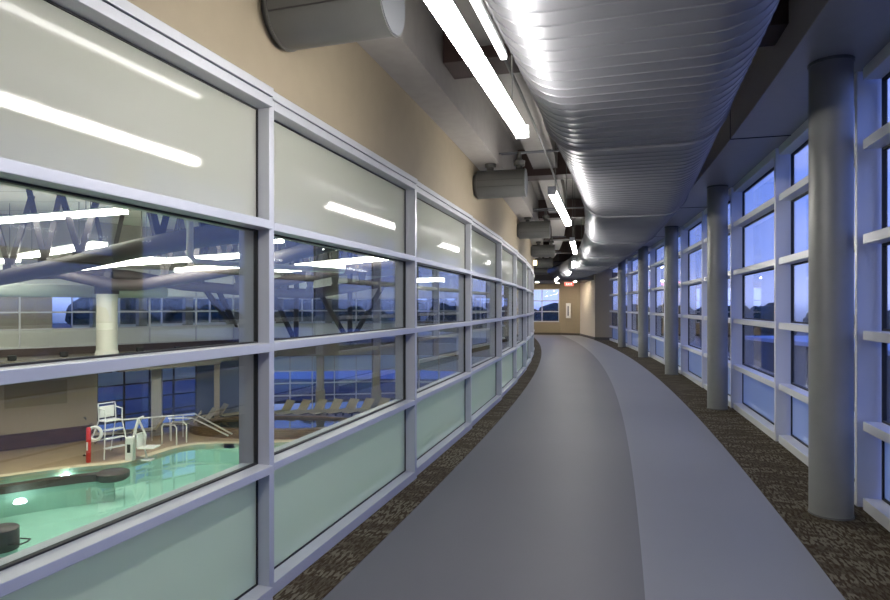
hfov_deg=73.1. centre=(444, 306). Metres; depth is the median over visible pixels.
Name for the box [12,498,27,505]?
lamp
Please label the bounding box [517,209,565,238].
air vent
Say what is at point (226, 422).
basin
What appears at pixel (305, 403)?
sun lounger
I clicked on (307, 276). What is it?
truss
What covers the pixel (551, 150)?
pipe
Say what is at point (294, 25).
air duct
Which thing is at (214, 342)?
slab edge
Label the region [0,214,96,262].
wall
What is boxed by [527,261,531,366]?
window
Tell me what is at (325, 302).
strut
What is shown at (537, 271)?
air vent
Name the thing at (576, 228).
roof beam
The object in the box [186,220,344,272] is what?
pipe
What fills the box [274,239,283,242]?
hall light
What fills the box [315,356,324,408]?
support pillar
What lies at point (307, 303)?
tree
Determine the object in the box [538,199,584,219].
roof beam
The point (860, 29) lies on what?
ceiling
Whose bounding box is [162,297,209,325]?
window
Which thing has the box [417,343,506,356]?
ledge
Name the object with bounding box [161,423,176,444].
handrail
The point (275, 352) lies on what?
ledge
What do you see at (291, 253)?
truss
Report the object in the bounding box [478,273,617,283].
ceiling
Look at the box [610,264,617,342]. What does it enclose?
window
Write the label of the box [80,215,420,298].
truss
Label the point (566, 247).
roof beam
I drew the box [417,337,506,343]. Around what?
slab edge
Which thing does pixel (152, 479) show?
swimming pool
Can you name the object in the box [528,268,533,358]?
window
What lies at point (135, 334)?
window
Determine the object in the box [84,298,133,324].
tree
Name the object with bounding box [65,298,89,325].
tree
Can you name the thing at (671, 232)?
round column
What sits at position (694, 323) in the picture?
tree
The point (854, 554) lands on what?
carpet strip
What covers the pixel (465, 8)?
trim
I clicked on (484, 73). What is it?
diffuser
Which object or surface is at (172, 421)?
handrail
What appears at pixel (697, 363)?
window
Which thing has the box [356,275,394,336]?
window
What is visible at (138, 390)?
ground
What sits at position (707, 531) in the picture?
lane
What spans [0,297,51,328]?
wall
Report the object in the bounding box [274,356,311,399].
window
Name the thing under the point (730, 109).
trim
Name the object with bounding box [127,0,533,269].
wall
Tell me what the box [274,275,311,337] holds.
window
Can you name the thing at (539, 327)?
wall
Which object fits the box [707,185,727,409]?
round column
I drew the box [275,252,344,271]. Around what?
hall light
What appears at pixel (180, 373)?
window
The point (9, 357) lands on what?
floodlight
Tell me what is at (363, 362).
window
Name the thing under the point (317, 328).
window
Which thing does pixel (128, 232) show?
wall
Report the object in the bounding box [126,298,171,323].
tree
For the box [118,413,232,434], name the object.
handrail
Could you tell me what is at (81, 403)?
wall
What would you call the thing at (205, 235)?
truss
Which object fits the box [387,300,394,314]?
tree
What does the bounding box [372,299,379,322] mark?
square pillar
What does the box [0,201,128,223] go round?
hall light
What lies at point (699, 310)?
tree
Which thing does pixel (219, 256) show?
diffuser
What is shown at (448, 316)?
tree
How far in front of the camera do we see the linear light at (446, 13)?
2.78 m
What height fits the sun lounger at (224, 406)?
0.820 m
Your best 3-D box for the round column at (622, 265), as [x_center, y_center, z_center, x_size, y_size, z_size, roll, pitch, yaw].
[7.157,-0.139,24.286,0.320,3.577,0.320,0,0,8]
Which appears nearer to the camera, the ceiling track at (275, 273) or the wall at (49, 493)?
the wall at (49, 493)
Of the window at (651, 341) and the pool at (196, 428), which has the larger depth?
the pool at (196, 428)
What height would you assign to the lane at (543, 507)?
0.034 m
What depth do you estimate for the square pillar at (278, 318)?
34.57 m
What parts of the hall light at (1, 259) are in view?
suspension rod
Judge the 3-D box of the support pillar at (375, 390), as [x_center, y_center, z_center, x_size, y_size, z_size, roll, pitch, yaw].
[-3.692,4.075,32.100,0.480,2.950,0.480,0,0,-17]
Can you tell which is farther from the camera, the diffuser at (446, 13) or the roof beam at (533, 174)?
the roof beam at (533, 174)
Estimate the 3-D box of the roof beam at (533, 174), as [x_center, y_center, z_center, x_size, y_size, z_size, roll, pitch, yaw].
[2.628,-2.415,9.983,2.780,0.450,0.409,0,0,14]
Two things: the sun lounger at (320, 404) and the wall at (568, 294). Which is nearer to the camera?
the sun lounger at (320, 404)
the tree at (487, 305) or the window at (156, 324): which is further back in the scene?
the tree at (487, 305)
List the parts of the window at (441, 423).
frosted pane, frosted pane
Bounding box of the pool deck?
[0,412,360,473]
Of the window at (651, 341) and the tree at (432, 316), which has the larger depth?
the tree at (432, 316)
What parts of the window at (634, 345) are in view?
frosted pane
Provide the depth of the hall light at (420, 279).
20.32 m
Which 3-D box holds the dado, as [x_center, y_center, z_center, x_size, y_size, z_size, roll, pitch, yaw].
[-15.858,5.230,23.965,3.226,0.600,0.050,0,0,-43]
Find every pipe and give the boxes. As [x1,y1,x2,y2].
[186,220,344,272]
[501,150,559,154]
[533,207,583,209]
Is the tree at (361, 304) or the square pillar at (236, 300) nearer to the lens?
the square pillar at (236, 300)
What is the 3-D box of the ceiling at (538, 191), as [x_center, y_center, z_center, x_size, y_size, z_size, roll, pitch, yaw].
[3.496,-2.750,17.348,5.929,0.200,46.081,0,0,11]
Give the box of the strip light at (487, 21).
[470,0,506,59]
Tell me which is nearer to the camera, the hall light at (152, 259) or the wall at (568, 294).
the hall light at (152, 259)
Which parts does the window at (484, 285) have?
frosted pane, frosted pane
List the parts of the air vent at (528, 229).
valve knob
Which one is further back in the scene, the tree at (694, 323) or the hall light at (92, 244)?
the tree at (694, 323)
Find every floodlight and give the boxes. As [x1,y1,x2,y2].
[7,355,16,360]
[60,352,67,356]
[136,347,143,351]
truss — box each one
[0,189,278,285]
[39,212,335,290]
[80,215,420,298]
[274,243,394,288]
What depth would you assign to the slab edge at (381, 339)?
32.34 m
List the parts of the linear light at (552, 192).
suspension rod, suspension rod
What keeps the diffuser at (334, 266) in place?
attached to the hall light at (334, 265)
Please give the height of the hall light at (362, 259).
2.192 m
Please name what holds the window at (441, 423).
in the wall at (342, 86)
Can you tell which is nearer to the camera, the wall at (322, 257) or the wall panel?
the wall panel
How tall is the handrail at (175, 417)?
0.928 m
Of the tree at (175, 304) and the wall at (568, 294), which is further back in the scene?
the tree at (175, 304)
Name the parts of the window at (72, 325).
frosted pane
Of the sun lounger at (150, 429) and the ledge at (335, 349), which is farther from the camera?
the ledge at (335, 349)
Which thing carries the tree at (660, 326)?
on the ground
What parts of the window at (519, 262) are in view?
frosted pane, frosted pane, clear pane, clear pane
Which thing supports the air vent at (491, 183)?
in the wall at (342, 86)
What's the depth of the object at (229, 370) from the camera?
29.46 m
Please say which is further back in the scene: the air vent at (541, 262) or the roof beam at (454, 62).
the air vent at (541, 262)
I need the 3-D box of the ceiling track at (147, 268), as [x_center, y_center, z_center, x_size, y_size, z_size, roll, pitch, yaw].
[-14.650,-1.700,28.200,3.958,0.100,4.510,0,0,40]
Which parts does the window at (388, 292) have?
frosted pane, frosted pane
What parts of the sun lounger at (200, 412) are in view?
sling seat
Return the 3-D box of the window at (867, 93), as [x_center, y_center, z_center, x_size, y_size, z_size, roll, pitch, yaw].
[3.803,-0.140,6.061,0.200,3.588,2.410,0,0,16]
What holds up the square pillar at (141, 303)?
on the floor track
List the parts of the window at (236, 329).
frosted pane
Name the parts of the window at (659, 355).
frosted pane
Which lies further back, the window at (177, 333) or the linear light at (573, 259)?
the window at (177, 333)
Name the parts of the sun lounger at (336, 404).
sling seat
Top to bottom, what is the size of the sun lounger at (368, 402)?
0.820 m
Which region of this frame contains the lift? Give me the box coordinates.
[125,416,159,460]
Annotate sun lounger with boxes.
[91,419,141,443]
[117,417,164,440]
[163,410,201,426]
[176,407,217,430]
[185,403,228,419]
[222,412,238,416]
[274,399,294,414]
[275,399,311,414]
[292,399,327,414]
[309,398,342,415]
[326,398,358,415]
[342,398,374,416]
[358,397,390,413]
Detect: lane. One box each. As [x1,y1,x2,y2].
[322,335,644,599]
[562,335,845,599]
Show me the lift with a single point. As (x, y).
(135, 441)
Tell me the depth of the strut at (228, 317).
29.31 m
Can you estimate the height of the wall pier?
4.800 m
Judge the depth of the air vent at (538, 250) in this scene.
18.12 m
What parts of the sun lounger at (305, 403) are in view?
sling seat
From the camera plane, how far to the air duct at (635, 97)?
3.79 m
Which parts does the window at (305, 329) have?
frosted pane, frame, frosted pane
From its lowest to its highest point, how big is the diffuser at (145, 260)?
0.100 m
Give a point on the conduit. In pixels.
(505, 60)
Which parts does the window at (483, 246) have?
frosted pane, frosted pane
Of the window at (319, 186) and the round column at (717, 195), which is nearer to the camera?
the window at (319, 186)
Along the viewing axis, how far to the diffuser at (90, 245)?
18.31 m
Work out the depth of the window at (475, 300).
35.79 m
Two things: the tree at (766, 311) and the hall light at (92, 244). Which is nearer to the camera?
the hall light at (92, 244)
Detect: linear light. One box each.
[424,0,528,138]
[548,143,570,225]
[570,179,576,253]
[572,258,575,267]
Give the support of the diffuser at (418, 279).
attached to the hall light at (420, 279)
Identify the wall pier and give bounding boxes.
[580,274,594,339]
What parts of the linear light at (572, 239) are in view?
suspension rod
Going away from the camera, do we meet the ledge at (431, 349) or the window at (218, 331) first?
the window at (218, 331)
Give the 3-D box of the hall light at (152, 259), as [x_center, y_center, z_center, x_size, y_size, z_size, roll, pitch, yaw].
[-10.532,-2.391,18.729,7.000,2.298,0.420,0,0,40]
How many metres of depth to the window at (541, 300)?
35.11 m
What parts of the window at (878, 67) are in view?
frosted pane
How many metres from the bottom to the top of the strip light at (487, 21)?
1.020 m
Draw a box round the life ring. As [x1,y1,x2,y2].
[90,426,102,440]
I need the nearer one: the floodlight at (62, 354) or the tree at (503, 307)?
the floodlight at (62, 354)
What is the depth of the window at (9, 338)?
23.19 m
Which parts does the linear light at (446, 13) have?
suspension rod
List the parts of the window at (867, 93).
frosted pane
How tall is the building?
3.450 m
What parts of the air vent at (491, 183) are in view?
valve knob, valve knob, plate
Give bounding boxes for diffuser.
[0,208,127,223]
[17,242,107,257]
[81,257,164,270]
[138,253,238,264]
[275,265,344,271]
[417,278,443,281]
[424,0,482,66]
[470,56,526,136]
[549,191,563,212]
[559,208,570,225]
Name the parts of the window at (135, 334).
frosted pane, frosted pane, frame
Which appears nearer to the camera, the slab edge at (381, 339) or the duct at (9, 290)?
the duct at (9, 290)
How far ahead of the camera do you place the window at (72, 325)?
28.31 m
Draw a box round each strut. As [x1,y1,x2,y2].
[204,292,237,326]
[274,242,299,336]
[320,252,384,344]
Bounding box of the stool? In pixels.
[0,522,30,557]
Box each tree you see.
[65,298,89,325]
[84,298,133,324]
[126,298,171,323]
[166,299,181,322]
[172,299,219,322]
[218,299,227,321]
[283,299,346,320]
[346,300,394,320]
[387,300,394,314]
[417,299,448,320]
[440,298,489,320]
[484,302,506,320]
[502,306,506,315]
[534,303,557,320]
[613,304,649,332]
[648,307,663,336]
[657,304,699,342]
[695,307,701,340]
[728,305,761,351]
[750,303,773,335]
[803,313,807,321]
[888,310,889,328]
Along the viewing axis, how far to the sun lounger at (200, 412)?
26.69 m
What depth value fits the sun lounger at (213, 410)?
27.73 m
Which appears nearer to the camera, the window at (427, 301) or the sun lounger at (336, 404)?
the sun lounger at (336, 404)
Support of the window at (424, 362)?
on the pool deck
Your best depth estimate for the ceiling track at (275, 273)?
32.30 m
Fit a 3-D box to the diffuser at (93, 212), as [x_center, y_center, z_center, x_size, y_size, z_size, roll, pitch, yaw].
[-12.258,-2.550,17.455,7.776,0.100,0.400,0,0,21]
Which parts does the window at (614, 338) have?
frosted pane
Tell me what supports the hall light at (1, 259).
hanging from the ceiling at (17, 197)
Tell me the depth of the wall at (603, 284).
29.73 m
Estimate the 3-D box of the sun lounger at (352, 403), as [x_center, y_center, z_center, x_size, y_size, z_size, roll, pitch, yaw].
[-5.183,5.140,30.173,0.695,0.820,1.840,0,0,37]
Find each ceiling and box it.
[0,184,198,229]
[491,100,584,241]
[626,0,889,258]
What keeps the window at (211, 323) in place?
in the wall
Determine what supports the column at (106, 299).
on the ledge at (3, 360)
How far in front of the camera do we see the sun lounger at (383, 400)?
30.97 m
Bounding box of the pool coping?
[0,439,295,483]
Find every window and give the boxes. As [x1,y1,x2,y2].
[0,0,273,599]
[0,263,19,349]
[20,263,95,348]
[71,297,119,327]
[97,370,149,437]
[101,268,149,344]
[120,298,161,326]
[150,269,196,342]
[150,366,196,427]
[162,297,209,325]
[197,275,233,340]
[210,298,227,324]
[234,278,238,339]
[239,92,416,595]
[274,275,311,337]
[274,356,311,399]
[302,299,346,322]
[312,276,355,334]
[312,355,355,408]
[353,299,394,322]
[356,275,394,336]
[356,355,394,407]
[395,181,472,474]
[417,275,438,336]
[417,299,455,321]
[417,355,438,388]
[439,274,479,337]
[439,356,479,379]
[456,218,501,425]
[472,298,506,321]
[480,280,506,338]
[502,239,517,396]
[507,252,526,378]
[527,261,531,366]
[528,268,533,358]
[534,289,558,321]
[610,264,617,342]
[626,259,631,346]
[628,254,637,350]
[648,247,654,356]
[651,238,664,364]
[678,227,687,373]
[682,211,706,387]
[704,187,741,407]
[733,148,790,440]
[779,71,881,506]
[863,42,889,531]
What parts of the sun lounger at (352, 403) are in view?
sling seat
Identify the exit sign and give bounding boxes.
[565,282,572,285]
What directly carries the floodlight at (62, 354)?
on the ledge at (3, 360)
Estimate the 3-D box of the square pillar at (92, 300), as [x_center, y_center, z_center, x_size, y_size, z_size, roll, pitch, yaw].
[-16.475,0.000,28.300,0.400,3.300,0.400,0,0,40]
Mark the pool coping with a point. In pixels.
(225, 443)
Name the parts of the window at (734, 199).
frosted pane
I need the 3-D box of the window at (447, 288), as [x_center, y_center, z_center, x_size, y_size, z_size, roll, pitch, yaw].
[0.765,-0.025,31.648,2.267,3.350,0.100,0,0,17]
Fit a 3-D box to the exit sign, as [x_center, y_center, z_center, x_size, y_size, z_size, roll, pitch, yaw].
[6.861,-1.259,33.197,0.480,0.250,0.067,0,0,0]
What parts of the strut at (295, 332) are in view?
arm, arm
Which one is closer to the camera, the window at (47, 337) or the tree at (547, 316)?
the window at (47, 337)
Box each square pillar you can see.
[90,298,95,327]
[136,298,146,325]
[182,298,192,324]
[228,298,238,323]
[276,299,282,322]
[325,299,331,322]
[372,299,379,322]
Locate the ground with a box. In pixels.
[52,323,889,424]
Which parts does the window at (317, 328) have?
frame, frosted pane, frosted pane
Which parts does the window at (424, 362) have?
frosted pane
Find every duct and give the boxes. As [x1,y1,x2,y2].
[0,283,167,297]
[485,0,778,279]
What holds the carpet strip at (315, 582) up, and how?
on the floor
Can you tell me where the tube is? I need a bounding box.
[86,423,91,462]
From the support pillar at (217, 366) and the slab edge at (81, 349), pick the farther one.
the support pillar at (217, 366)
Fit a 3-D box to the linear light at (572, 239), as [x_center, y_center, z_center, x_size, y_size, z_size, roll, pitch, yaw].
[2.560,-1.885,11.920,0.087,1.470,2.484,0,0,13]
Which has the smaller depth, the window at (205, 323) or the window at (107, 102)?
the window at (107, 102)
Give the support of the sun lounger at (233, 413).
on the pool deck
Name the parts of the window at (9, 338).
frosted pane, frosted pane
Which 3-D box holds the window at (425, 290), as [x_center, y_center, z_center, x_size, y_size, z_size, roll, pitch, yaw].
[-1.402,-0.025,32.315,2.267,3.350,0.100,0,0,17]
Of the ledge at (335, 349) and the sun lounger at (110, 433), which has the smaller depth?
the sun lounger at (110, 433)
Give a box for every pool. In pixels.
[0,442,286,551]
[189,415,349,438]
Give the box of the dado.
[0,424,93,450]
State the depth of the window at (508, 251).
12.16 m
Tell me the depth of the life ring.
21.46 m
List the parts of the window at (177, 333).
frosted pane, frosted pane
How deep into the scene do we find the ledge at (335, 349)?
31.82 m
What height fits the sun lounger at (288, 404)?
0.820 m
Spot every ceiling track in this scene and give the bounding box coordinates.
[113,266,173,270]
[274,273,393,275]
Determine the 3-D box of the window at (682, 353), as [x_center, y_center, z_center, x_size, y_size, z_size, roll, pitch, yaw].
[6.060,-0.140,15.702,0.200,3.588,2.410,0,0,12]
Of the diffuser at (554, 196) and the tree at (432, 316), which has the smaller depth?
the diffuser at (554, 196)
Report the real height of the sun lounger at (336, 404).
0.820 m
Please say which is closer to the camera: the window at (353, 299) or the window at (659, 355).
the window at (659, 355)
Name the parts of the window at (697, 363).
frosted pane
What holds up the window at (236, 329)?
in the wall at (211, 250)
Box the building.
[745,336,889,419]
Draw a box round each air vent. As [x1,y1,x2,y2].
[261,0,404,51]
[473,149,550,198]
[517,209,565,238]
[531,236,565,257]
[534,257,552,267]
[534,267,546,274]
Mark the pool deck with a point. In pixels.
(71, 453)
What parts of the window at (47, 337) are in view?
frosted pane, frosted pane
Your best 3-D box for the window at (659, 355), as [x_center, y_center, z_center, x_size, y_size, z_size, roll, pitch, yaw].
[6.520,-0.140,18.135,0.200,3.588,2.410,0,0,11]
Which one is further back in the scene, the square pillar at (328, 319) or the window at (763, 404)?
the square pillar at (328, 319)
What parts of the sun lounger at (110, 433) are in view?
sling seat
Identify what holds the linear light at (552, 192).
hanging from the ceiling at (538, 191)
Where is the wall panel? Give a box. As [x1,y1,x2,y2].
[4,380,66,408]
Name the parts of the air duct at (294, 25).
plate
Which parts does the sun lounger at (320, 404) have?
sling seat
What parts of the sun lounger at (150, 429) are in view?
sling seat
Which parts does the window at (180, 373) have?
frosted pane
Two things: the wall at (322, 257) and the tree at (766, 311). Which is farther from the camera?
the tree at (766, 311)
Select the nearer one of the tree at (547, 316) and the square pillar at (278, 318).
the square pillar at (278, 318)
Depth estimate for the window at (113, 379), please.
26.02 m
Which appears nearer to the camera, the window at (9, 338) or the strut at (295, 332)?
the window at (9, 338)
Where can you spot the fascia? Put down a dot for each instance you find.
(767, 62)
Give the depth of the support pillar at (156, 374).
25.81 m
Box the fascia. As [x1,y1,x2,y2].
[693,0,828,185]
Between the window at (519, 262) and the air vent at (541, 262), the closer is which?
the window at (519, 262)
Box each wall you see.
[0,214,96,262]
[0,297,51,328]
[0,374,96,451]
[0,467,129,517]
[97,222,187,269]
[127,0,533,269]
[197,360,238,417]
[199,244,238,265]
[274,243,394,274]
[417,262,559,332]
[417,266,451,274]
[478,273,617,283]
[560,262,579,332]
[595,268,611,336]
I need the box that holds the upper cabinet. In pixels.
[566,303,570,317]
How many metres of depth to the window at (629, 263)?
24.29 m
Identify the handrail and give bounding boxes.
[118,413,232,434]
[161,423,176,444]
[168,417,228,435]
[170,421,186,442]
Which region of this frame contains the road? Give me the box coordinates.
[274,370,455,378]
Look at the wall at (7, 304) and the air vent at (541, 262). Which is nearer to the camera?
the air vent at (541, 262)
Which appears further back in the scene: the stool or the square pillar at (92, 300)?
the square pillar at (92, 300)
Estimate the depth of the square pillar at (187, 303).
31.52 m
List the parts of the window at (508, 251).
frosted pane, frosted pane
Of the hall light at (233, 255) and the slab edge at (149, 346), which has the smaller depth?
the hall light at (233, 255)
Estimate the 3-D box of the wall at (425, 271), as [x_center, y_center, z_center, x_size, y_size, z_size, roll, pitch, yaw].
[0.772,-2.625,31.672,6.801,1.850,0.150,0,0,17]
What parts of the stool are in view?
grab rail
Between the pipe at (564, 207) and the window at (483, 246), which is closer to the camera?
the window at (483, 246)
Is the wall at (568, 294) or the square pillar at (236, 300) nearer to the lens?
the square pillar at (236, 300)
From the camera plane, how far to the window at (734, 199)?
9.70 m
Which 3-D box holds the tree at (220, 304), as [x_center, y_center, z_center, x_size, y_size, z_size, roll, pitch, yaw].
[-22.234,1.770,66.089,6.594,7.670,8.307,0,0,42]
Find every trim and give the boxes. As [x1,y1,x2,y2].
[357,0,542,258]
[452,0,564,257]
[662,109,790,236]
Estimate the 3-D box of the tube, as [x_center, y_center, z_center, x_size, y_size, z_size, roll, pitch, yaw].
[-12.673,4.864,21.385,0.160,1.372,0.287,0,0,0]
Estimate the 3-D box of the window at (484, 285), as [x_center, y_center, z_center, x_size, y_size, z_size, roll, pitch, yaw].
[2.931,-0.025,30.981,2.267,3.350,0.100,0,0,17]
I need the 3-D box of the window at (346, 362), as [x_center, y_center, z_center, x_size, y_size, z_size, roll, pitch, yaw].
[-5.910,4.050,32.059,2.302,3.000,0.120,0,0,-10]
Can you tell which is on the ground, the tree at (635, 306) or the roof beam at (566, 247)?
the tree at (635, 306)
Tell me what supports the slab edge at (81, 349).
attached to the floor track
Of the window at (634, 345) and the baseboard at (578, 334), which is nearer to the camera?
the window at (634, 345)
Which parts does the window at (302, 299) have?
frosted pane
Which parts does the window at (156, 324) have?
frosted pane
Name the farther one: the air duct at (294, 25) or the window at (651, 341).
the window at (651, 341)
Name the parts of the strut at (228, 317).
arm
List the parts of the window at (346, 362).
frosted pane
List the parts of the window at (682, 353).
frosted pane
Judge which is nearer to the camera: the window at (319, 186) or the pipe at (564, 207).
the window at (319, 186)
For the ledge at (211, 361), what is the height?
0.650 m
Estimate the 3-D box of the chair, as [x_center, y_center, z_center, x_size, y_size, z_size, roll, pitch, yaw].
[-12.619,4.571,22.410,1.282,1.976,1.100,0,0,30]
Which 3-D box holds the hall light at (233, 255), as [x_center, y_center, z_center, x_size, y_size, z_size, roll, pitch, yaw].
[-8.144,-2.496,19.129,6.870,2.088,0.420,0,0,33]
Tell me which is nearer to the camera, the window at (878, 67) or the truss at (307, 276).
the window at (878, 67)
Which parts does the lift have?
backrest, arm, seat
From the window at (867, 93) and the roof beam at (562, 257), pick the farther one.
the roof beam at (562, 257)
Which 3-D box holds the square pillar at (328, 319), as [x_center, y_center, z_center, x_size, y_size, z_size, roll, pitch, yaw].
[-6.850,0.000,35.300,0.400,3.300,0.400,0,0,-11]
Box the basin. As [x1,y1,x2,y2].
[199,418,343,427]
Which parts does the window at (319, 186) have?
frosted pane, frosted pane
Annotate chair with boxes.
[83,401,125,459]
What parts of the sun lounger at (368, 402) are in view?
sling seat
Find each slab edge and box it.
[0,346,95,357]
[118,341,196,351]
[197,339,238,345]
[274,337,394,342]
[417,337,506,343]
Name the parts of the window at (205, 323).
frosted pane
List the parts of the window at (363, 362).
frosted pane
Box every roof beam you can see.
[443,0,788,78]
[518,149,572,180]
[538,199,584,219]
[542,253,573,261]
[543,241,580,253]
[544,225,584,240]
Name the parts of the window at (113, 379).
frosted pane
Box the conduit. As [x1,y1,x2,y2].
[504,59,563,204]
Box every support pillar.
[150,369,163,435]
[214,364,219,417]
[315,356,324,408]
[371,355,380,407]
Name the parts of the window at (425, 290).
frosted pane, frosted pane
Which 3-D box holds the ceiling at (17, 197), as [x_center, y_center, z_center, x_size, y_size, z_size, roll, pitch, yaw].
[-11.419,-3.650,14.891,26.190,0.200,39.040,0,0,17]
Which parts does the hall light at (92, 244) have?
suspension rod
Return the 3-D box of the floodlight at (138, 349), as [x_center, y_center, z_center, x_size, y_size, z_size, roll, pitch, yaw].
[-13.071,1.850,25.714,0.260,0.200,0.200,0,0,-40]
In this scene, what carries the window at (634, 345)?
in the wall
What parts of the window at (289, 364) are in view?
frosted pane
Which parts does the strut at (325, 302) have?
arm, arm, arm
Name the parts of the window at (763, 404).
frosted pane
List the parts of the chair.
backrest, seat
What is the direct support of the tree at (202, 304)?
on the ground
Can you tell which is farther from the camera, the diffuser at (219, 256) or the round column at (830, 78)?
the diffuser at (219, 256)
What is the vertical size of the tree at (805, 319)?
5.203 m
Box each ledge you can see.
[0,353,111,373]
[115,350,220,371]
[221,351,276,360]
[277,343,394,355]
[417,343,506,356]
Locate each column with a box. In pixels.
[94,286,118,355]
[618,259,625,346]
[638,246,647,357]
[665,226,678,374]
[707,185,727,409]
[807,54,854,520]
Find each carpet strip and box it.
[273,338,540,599]
[596,340,889,599]
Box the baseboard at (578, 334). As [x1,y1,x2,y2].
[534,333,611,339]
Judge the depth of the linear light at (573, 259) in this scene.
15.68 m
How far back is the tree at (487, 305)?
64.38 m
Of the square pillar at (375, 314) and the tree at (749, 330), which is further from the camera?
the tree at (749, 330)
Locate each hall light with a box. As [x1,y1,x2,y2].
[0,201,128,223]
[0,203,20,262]
[17,200,107,257]
[81,211,165,270]
[138,212,238,264]
[174,265,238,271]
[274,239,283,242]
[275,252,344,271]
[295,256,385,265]
[417,267,444,281]
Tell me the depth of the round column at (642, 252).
19.23 m
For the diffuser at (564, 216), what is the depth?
7.85 m
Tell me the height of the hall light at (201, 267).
2.332 m
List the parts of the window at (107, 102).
frosted pane, frosted pane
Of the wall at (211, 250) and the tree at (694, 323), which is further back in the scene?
the tree at (694, 323)
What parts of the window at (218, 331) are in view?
frosted pane, frosted pane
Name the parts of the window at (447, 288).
frosted pane, frosted pane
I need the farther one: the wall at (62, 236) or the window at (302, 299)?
the window at (302, 299)
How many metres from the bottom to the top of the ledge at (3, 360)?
0.650 m

